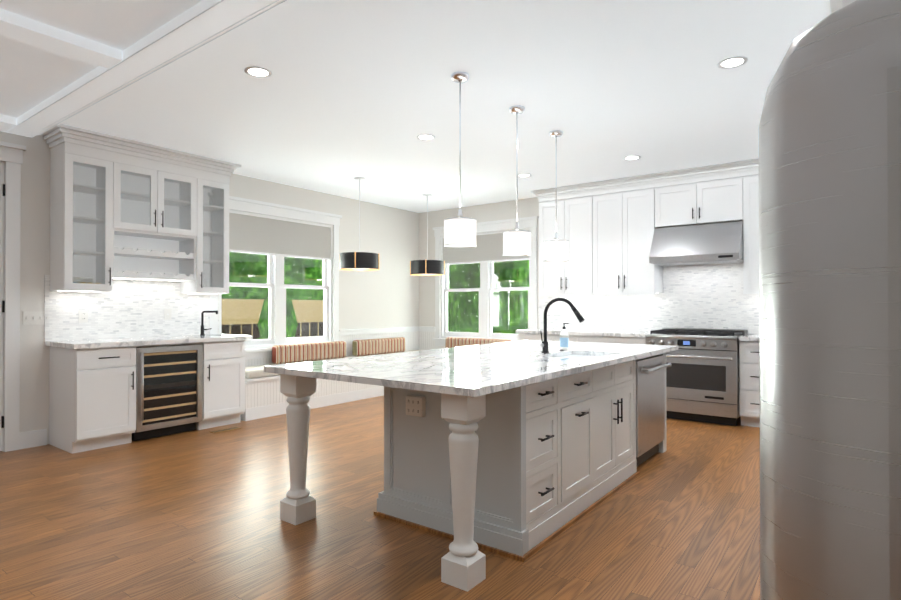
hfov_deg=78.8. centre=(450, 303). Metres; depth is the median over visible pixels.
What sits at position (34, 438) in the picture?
baseboard
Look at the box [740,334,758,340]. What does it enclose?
countertop
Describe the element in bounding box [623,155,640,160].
recessed light
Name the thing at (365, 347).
bolster
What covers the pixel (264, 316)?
bush
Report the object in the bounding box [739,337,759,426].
base cabinet
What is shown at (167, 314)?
electrical outlet
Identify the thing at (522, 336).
base cabinet
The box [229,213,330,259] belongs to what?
roller blind
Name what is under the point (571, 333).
countertop
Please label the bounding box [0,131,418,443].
wall
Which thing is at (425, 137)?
recessed light
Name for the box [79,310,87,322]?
electrical outlet
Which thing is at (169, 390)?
wine cooler
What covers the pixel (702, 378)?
range
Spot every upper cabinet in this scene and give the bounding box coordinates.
[49,140,103,291]
[104,148,195,293]
[196,168,229,293]
[538,190,598,293]
[599,182,662,293]
[655,170,742,227]
[743,166,758,293]
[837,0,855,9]
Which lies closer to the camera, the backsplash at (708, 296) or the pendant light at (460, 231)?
the pendant light at (460, 231)
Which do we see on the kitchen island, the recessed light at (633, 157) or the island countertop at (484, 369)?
the island countertop at (484, 369)
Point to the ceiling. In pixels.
(341, 97)
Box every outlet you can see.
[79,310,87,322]
[164,309,171,319]
[406,395,425,416]
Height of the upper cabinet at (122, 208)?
1.265 m
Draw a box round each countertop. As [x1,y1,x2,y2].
[46,334,252,349]
[264,340,677,399]
[516,329,652,336]
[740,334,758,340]
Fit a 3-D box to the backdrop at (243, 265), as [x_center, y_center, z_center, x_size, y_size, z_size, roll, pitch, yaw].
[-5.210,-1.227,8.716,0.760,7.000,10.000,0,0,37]
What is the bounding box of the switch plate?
[23,311,47,324]
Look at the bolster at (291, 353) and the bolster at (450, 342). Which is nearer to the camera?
the bolster at (291, 353)
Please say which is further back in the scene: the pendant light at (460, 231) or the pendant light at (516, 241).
the pendant light at (516, 241)
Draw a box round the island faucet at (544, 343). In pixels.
[540,298,584,352]
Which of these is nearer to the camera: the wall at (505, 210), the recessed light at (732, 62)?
the recessed light at (732, 62)
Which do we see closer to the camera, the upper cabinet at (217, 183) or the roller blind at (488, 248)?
the upper cabinet at (217, 183)
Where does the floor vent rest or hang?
in the floor
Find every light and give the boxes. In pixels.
[244,66,271,77]
[340,177,378,270]
[410,194,444,275]
[417,134,434,140]
[444,72,475,247]
[503,105,530,255]
[518,174,531,177]
[544,130,568,261]
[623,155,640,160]
[717,56,747,68]
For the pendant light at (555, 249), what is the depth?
4.74 m
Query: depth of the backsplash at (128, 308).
5.37 m
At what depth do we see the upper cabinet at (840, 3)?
2.62 m
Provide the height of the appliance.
1.345 m
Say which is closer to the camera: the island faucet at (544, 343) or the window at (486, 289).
the island faucet at (544, 343)
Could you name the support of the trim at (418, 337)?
attached to the wall at (386, 295)
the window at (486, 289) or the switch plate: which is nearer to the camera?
the switch plate
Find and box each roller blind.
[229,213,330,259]
[443,230,528,264]
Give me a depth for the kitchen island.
2.99 m
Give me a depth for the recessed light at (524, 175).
6.39 m
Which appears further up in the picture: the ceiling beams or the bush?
the ceiling beams
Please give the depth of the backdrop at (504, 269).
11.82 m
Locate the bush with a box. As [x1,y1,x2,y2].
[258,294,297,338]
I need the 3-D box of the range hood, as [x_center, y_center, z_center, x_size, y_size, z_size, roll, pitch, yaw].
[2.767,-0.662,6.128,0.910,0.433,0.559,0,0,37]
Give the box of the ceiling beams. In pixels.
[0,0,289,137]
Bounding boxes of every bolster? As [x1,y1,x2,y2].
[272,341,345,363]
[352,337,404,355]
[445,337,511,347]
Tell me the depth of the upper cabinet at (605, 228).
6.54 m
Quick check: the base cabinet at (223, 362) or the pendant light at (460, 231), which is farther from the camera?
the base cabinet at (223, 362)
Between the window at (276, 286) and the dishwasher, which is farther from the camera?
the window at (276, 286)
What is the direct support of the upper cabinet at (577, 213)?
attached to the wall at (505, 210)
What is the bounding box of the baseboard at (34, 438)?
[19,429,46,448]
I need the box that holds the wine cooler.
[132,344,202,440]
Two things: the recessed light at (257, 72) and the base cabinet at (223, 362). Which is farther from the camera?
the base cabinet at (223, 362)
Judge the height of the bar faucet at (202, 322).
0.262 m
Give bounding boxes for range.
[645,328,747,425]
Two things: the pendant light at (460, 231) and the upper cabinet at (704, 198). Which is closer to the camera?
the pendant light at (460, 231)
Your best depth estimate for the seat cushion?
6.06 m
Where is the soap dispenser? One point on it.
(564, 341)
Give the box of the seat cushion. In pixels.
[245,350,420,378]
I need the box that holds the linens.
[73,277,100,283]
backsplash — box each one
[44,275,218,340]
[539,263,758,334]
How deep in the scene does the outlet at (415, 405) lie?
3.03 m
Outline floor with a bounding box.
[0,396,759,599]
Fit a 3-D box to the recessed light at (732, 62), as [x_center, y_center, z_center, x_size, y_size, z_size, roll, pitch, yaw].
[1.767,-1.507,3.437,0.170,0.006,0.170,0,0,37]
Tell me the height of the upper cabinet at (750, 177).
1.264 m
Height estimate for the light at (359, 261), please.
1.093 m
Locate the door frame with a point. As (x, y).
(11, 155)
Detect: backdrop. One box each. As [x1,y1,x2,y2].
[222,252,323,339]
[448,260,528,333]
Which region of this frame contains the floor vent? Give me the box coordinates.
[210,427,240,432]
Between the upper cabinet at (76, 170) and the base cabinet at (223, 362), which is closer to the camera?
the upper cabinet at (76, 170)
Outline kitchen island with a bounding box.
[280,352,666,591]
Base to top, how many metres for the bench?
0.440 m
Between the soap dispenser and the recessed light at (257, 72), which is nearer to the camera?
the recessed light at (257, 72)
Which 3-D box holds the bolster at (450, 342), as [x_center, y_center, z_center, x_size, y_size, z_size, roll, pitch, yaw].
[0.403,0.628,8.064,1.150,0.225,0.120,0,0,37]
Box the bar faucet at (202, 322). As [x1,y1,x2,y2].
[200,311,217,334]
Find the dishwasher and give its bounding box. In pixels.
[636,355,671,466]
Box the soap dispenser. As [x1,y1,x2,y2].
[560,323,568,349]
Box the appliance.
[759,0,900,599]
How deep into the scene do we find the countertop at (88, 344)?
5.02 m
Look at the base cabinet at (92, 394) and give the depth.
4.68 m
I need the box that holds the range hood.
[649,220,742,265]
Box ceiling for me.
[0,0,830,212]
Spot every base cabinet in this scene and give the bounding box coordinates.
[49,346,137,453]
[174,342,244,429]
[518,333,583,341]
[584,337,645,343]
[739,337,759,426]
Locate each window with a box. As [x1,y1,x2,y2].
[208,192,341,359]
[432,216,538,345]
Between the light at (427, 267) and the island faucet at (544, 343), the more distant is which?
the light at (427, 267)
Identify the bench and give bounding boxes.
[240,375,383,420]
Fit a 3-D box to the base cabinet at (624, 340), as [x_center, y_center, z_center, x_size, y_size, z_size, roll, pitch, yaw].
[2.027,0.822,6.637,0.886,0.874,0.617,0,0,37]
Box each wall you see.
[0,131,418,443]
[419,197,538,338]
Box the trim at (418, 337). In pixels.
[245,326,444,366]
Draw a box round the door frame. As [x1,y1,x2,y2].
[0,141,25,451]
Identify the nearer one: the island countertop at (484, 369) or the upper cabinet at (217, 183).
the island countertop at (484, 369)
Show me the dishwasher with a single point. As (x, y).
(650, 412)
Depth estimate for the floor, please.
3.00 m

